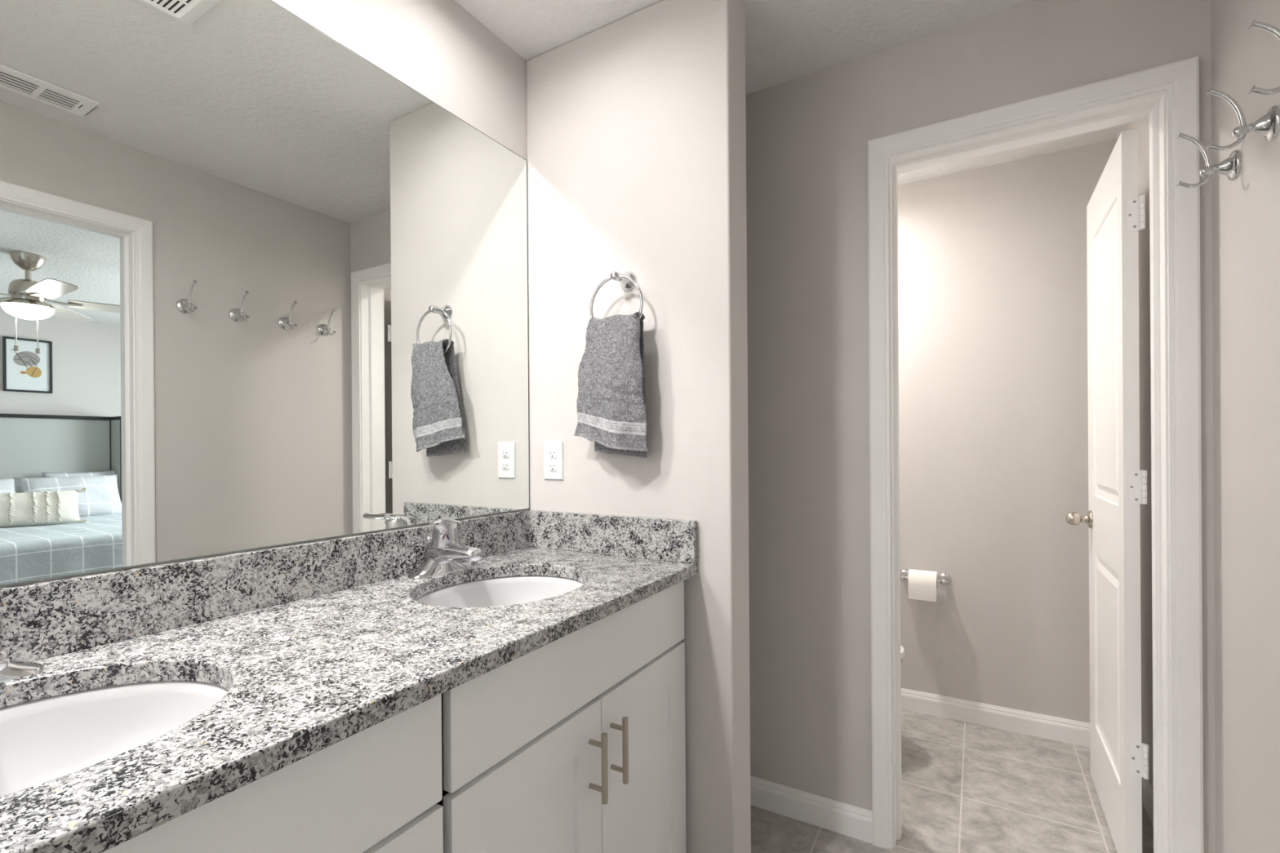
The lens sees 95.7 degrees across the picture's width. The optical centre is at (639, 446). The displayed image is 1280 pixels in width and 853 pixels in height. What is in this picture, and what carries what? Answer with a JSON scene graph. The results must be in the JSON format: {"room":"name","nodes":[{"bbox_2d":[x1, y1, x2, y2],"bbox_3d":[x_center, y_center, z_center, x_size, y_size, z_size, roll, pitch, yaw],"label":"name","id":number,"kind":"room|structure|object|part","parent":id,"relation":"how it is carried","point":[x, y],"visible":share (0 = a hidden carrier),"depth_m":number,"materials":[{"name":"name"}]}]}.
{"room":"bathroom","nodes":[
{"label":"bathroom","id":0,"kind":"room"},
{"bbox_2d":[0,0,529,588],"bbox_3d":[-0.672,0.017,1.347,0.120,2.411,2.388,0,0,30],"label":"wall","id":1,"kind":"structure","parent":0,"point":[437,48],"depth_m":1.50,"materials":[{"name":"grey paint"}]},
{"bbox_2d":[0,0,529,586],"bbox_3d":[-0.748,-0.340,1.094,0.005,1.073,1.597,0,0,30],"label":"wall mirror","id":2,"kind":"object","parent":1,"relation":"attached to","point":[260,288],"visible":1,"depth_m":1.08,"materials":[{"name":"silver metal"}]},
{"bbox_2d":[0,510,531,661],"bbox_3d":[-0.740,0.254,1.083,0.020,0.109,1.615,0,0,30],"label":"backsplash","id":3,"kind":"structure","parent":1,"relation":"attached to","point":[53,618],"depth_m":1.02,"materials":[{"name":"stone"}]},
{"bbox_2d":[526,0,751,852],"bbox_3d":[-0.025,0.012,1.677,0.664,2.411,0.130,0,0,30],"label":"wall partition","id":4,"kind":"structure","parent":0,"point":[636,123],"depth_m":1.54,"materials":[{"name":"grey paint"}]},
{"bbox_2d":[543,441,563,479],"bbox_3d":[-0.260,0.043,1.735,0.071,0.115,0.008,0,0,30],"label":"power outlet","id":5,"kind":"object","parent":4,"relation":"attached to","point":[553,451],"visible":1,"depth_m":1.73,"materials":[{"name":"white plastic"}]},
{"bbox_2d":[547,462,557,471],"bbox_3d":[-0.261,0.062,1.733,0.036,0.028,0.004,0,0,30],"label":"receptacle","id":6,"kind":"object","parent":5,"relation":"attached to","point":[552,467],"depth_m":1.73,"materials":[{"name":"grey plastic"}]},
{"bbox_2d":[547,449,557,458],"bbox_3d":[-0.262,0.023,1.733,0.036,0.028,0.004,0,0,30],"label":"receptacle","id":7,"kind":"object","parent":5,"relation":"attached to","point":[552,454],"depth_m":1.73,"materials":[{"name":"grey plastic"}]},
{"bbox_2d":[589,271,643,319],"bbox_3d":[-0.053,-0.387,1.573,0.170,0.194,0.075,0,0,30],"label":"towel ring","id":8,"kind":"object","parent":4,"relation":"attached to","point":[628,280],"visible":0.76,"depth_m":1.57,"materials":[{"name":"silver metal"}]},
{"bbox_2d":[573,311,647,457],"bbox_3d":[-0.078,-0.160,1.568,0.236,0.384,0.098,0,0,41],"label":"hand towel","id":9,"kind":"object","parent":8,"relation":"hanging from","point":[611,402],"visible":1,"depth_m":1.51,"materials":[{"name":"grey fabric"}]},
{"bbox_2d":[454,0,1125,185],"bbox_3d":[0.329,-1.246,1.343,1.866,0.100,3.401,0,0,30],"label":"ceiling","id":10,"kind":"structure","parent":0,"point":[786,40],"depth_m":1.65,"materials":[{"name":"white paint"}]},
{"bbox_2d":[750,709,1153,852],"bbox_3d":[0.346,1.240,1.346,1.866,0.050,3.401,0,0,30],"label":"floor","id":11,"kind":"structure","parent":0,"point":[966,787],"depth_m":1.97,"materials":[{"name":"grey tile"}]},
{"bbox_2d":[102,693,443,852],"bbox_3d":[-0.691,0.781,0.606,0.578,0.884,0.797,0,0,30],"label":"vanity cabinet","id":12,"kind":"object","parent":11,"relation":"on","point":[378,788],"visible":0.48,"depth_m":0.69,"materials":[{"name":"white paint"}]},
{"bbox_3d":[-0.384,0.809,0.657,0.018,0.594,0.390,0,0,30],"label":"door","id":13,"kind":"part","parent":12,"relation":"part of","materials":[{"name":"white paint"}]},
{"bbox_2d":[436,580,685,852],"bbox_3d":[-0.289,0.778,1.296,0.578,0.884,0.795,0,0,30],"label":"vanity cabinet","id":14,"kind":"object","parent":11,"relation":"on","point":[575,743],"visible":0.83,"depth_m":1.10,"materials":[{"name":"white paint"}]},
{"bbox_2d":[0,510,697,852],"bbox_3d":[-0.503,0.268,0.945,0.568,0.139,1.615,0,0,30],"label":"countertop","id":15,"kind":"structure","parent":14,"relation":"on","point":[317,645],"depth_m":0.89,"materials":[{"name":"stone"}]},
{"bbox_2d":[0,615,44,683],"bbox_3d":[-0.837,0.240,0.720,0.172,0.140,0.158,0,0,30],"label":"faucet","id":16,"kind":"object","parent":15,"relation":"on","point":[10,669],"visible":1,"depth_m":0.77,"materials":[{"name":"silver metal"}]},
{"bbox_3d":[-0.847,0.207,0.710,0.072,0.073,0.117,0,0,-20],"label":"lever","id":17,"kind":"part","parent":16,"relation":"part of","materials":[{"name":"silver metal"}]},
{"bbox_3d":[-0.832,0.264,0.717,0.162,0.068,0.058,0,0,30],"label":"spout","id":18,"kind":"part","parent":16,"relation":"part of","materials":[{"name":"silver metal"}]},
{"bbox_3d":[-0.876,0.282,0.743,0.057,0.056,0.158,0,0,30],"label":"deck plate","id":19,"kind":"part","parent":16,"relation":"part of","materials":[{"name":"silver metal"}]},
{"bbox_2d":[0,680,228,796],"bbox_3d":[-0.691,0.419,0.635,0.415,0.158,0.475,0,0,30],"label":"sink","id":20,"kind":"object","parent":15,"relation":"in","point":[44,740],"visible":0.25,"depth_m":0.80,"materials":[{"name":"white ceramic"}]},
{"bbox_2d":[407,517,482,579],"bbox_3d":[-0.451,0.236,1.382,0.172,0.140,0.158,0,0,30],"label":"faucet","id":21,"kind":"object","parent":15,"relation":"on","point":[442,554],"visible":1,"depth_m":1.36,"materials":[{"name":"silver metal"}]},
{"bbox_3d":[-0.519,0.263,1.423,0.012,0.080,0.012,0,0,30],"label":"lift rod","id":22,"kind":"part","parent":21,"relation":"part of","materials":[{"name":"silver metal"}]},
{"bbox_3d":[-0.490,0.278,1.406,0.057,0.056,0.158,0,0,30],"label":"deck plate","id":23,"kind":"part","parent":21,"relation":"part of","materials":[{"name":"silver metal"}]},
{"bbox_3d":[-0.461,0.203,1.372,0.072,0.073,0.117,0,0,-20],"label":"lever","id":24,"kind":"part","parent":21,"relation":"part of","materials":[{"name":"silver metal"}]},
{"bbox_3d":[-0.446,0.260,1.380,0.162,0.068,0.058,0,0,30],"label":"spout","id":25,"kind":"part","parent":21,"relation":"part of","materials":[{"name":"silver metal"}]},
{"bbox_2d":[414,575,584,607],"bbox_3d":[-0.304,0.415,1.298,0.415,0.158,0.475,0,0,30],"label":"sink","id":26,"kind":"object","parent":15,"relation":"in","point":[509,590],"visible":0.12,"depth_m":1.47,"materials":[{"name":"white ceramic"}]},
{"bbox_3d":[-0.181,0.807,1.005,0.018,0.594,0.382,0,0,30],"label":"door","id":27,"kind":"part","parent":14,"relation":"part of","materials":[{"name":"white paint"}]},
{"bbox_3d":[-0.080,0.620,1.122,0.040,0.132,0.012,0,0,30],"label":"handle","id":28,"kind":"part","parent":14,"relation":"part of","materials":[{"name":"silver metal"}]},
{"bbox_3d":[-0.042,0.620,1.188,0.040,0.132,0.012,0,0,30],"label":"handle","id":29,"kind":"part","parent":14,"relation":"part of","materials":[{"name":"silver metal"}]},
{"bbox_3d":[0.013,0.805,1.338,0.018,0.594,0.382,0,0,30],"label":"door","id":30,"kind":"part","parent":14,"relation":"part of","materials":[{"name":"white paint"}]},
{"bbox_2d":[900,645,904,663],"bbox_3d":[0.697,0.827,2.459,0.779,0.768,0.456,0,0,30],"label":"toilet","id":31,"kind":"object","parent":11,"relation":"on","point":[902,653],"visible":0.02,"depth_m":2.26,"materials":[{"name":"grey ceramic"}]},
{"bbox_3d":[0.781,0.800,2.409,0.581,0.016,0.378,0,0,30],"label":"lid","id":32,"kind":"part","parent":31,"relation":"part of","materials":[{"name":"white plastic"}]},
{"bbox_2d":[745,0,1215,852],"bbox_3d":[0.677,0.007,1.867,1.686,2.411,0.130,0,0,30],"label":"wall","id":33,"kind":"structure","parent":0,"point":[807,136],"depth_m":1.82,"materials":[{"name":"grey paint"}]},
{"bbox_2d":[750,775,872,844],"bbox_3d":[0.316,1.169,2.001,0.916,0.092,0.013,0,0,30],"label":"baseboard","id":34,"kind":"structure","parent":33,"relation":"attached to","point":[842,818],"depth_m":1.86,"materials":[{"name":"white paint"}]},
{"bbox_2d":[867,56,1203,852],"bbox_3d":[1.062,0.139,1.643,0.745,2.140,0.168,0,0,30],"label":"door frame","id":35,"kind":"structure","parent":33,"relation":"attached to","point":[1167,95],"depth_m":1.47,"materials":[{"name":"white paint"}]},
{"bbox_2d":[1065,128,1149,852],"bbox_3d":[1.468,0.161,1.854,0.111,2.062,0.601,0,0,29],"label":"door","id":36,"kind":"structure","parent":33,"relation":"in","point":[1119,761],"depth_m":1.69,"materials":[{"name":"white paint"}]},
{"bbox_3d":[1.568,0.259,2.071,0.074,0.064,0.064,0,0,30],"label":"knob","id":37,"kind":"part","parent":36,"relation":"part of","materials":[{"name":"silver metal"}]},
{"bbox_2d":[897,138,1117,723],"bbox_3d":[1.203,0.002,2.739,1.656,2.411,0.120,0,0,30],"label":"wall","id":38,"kind":"structure","parent":0,"point":[993,260],"depth_m":2.48,"materials":[{"name":"grey paint"}]},
{"bbox_2d":[900,568,951,584],"bbox_3d":[1.267,0.590,2.586,0.213,0.051,0.086,0,0,30],"label":"toilet paper holder","id":39,"kind":"object","parent":38,"relation":"attached to","point":[943,578],"visible":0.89,"depth_m":2.58,"materials":[{"name":"silver metal"}]},
{"bbox_3d":[1.197,0.590,2.627,0.051,0.051,0.086,0,0,30],"label":"post","id":40,"kind":"part","parent":39,"relation":"part of","materials":[{"name":"silver metal"}]},
{"bbox_2d":[907,568,937,601],"bbox_3d":[1.252,0.610,2.563,0.112,0.120,0.105,0,0,30],"label":"toilet paper roll","id":41,"kind":"object","parent":39,"relation":"on","point":[922,584],"visible":0.99,"depth_m":2.52,"materials":[{"name":"white paper"}]},
{"bbox_3d":[1.337,0.590,2.545,0.051,0.051,0.086,0,0,30],"label":"post","id":42,"kind":"part","parent":39,"relation":"part of","materials":[{"name":"silver metal"}]},
{"bbox_2d":[901,688,1089,747],"bbox_3d":[1.229,1.161,2.653,1.510,0.092,0.013,0,0,30],"label":"baseboard","id":43,"kind":"structure","parent":38,"relation":"attached to","point":[1059,729],"depth_m":2.47,"materials":[{"name":"white paint"}]},
{"bbox_2d":[1123,0,1279,852],"bbox_3d":[1.143,0.004,0.875,0.120,2.411,3.401,0,0,30],"label":"wall","id":44,"kind":"structure","parent":0,"point":[1246,209],"depth_m":1.23,"materials":[{"name":"grey paint"}]},
{"bbox_2d":[1142,777,1153,826],"bbox_3d":[1.671,1.159,1.898,0.013,0.092,0.873,0,0,30],"label":"baseboard","id":45,"kind":"structure","parent":44,"relation":"attached to","point":[1147,788],"depth_m":1.90,"materials":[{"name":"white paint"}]},
{"bbox_2d":[1176,131,1241,187],"bbox_3d":[1.249,-0.641,1.279,0.098,0.131,0.062,0,0,30],"label":"robe hook","id":46,"kind":"object","parent":44,"relation":"attached to","point":[1230,166],"visible":1,"depth_m":1.27,"materials":[{"name":"silver metal"}]},
{"bbox_3d":[1.233,-0.590,1.289,0.059,0.029,0.016,0,0,30],"label":"hook arm","id":47,"kind":"part","parent":46,"relation":"part of","materials":[{"name":"silver metal"}]},
{"bbox_3d":[1.233,-0.657,1.289,0.058,0.099,0.016,0,0,30],"label":"hook arm","id":48,"kind":"part","parent":46,"relation":"part of","materials":[{"name":"silver metal"}]},
{"bbox_3d":[1.274,-0.610,1.265,0.040,0.062,0.062,0,0,30],"label":"wall plate","id":49,"kind":"part","parent":46,"relation":"part of","materials":[{"name":"silver metal"}]},
{"bbox_2d":[1204,86,1279,151],"bbox_3d":[1.153,-0.640,1.115,0.098,0.131,0.062,0,0,30],"label":"robe hook","id":50,"kind":"object","parent":44,"relation":"attached to","point":[1268,126],"visible":1,"depth_m":1.10,"materials":[{"name":"silver metal"}]},
{"bbox_3d":[1.137,-0.589,1.125,0.059,0.029,0.016,0,0,30],"label":"hook arm","id":51,"kind":"part","parent":50,"relation":"part of","materials":[{"name":"silver metal"}]},
{"bbox_3d":[1.137,-0.656,1.125,0.058,0.099,0.016,0,0,30],"label":"hook arm","id":52,"kind":"part","parent":50,"relation":"part of","materials":[{"name":"silver metal"}]},
{"bbox_3d":[1.179,-0.609,1.101,0.040,0.062,0.062,0,0,30],"label":"wall plate","id":53,"kind":"part","parent":50,"relation":"part of","materials":[{"name":"silver metal"}]},
{"bbox_2d":[1247,17,1279,94],"bbox_3d":[1.048,-0.639,0.934,0.098,0.131,0.062,0,0,30],"label":"robe hook","id":54,"kind":"object","parent":44,"relation":"attached to","point":[1271,28],"visible":1,"depth_m":0.95,"materials":[{"name":"silver metal"}]},
{"bbox_3d":[1.031,-0.588,0.944,0.059,0.029,0.016,0,0,30],"label":"hook arm","id":55,"kind":"part","parent":54,"relation":"part of","materials":[{"name":"silver metal"}]},
{"bbox_3d":[1.031,-0.655,0.943,0.058,0.099,0.016,0,0,30],"label":"hook arm","id":56,"kind":"part","parent":54,"relation":"part of","materials":[{"name":"silver metal"}]}
]}

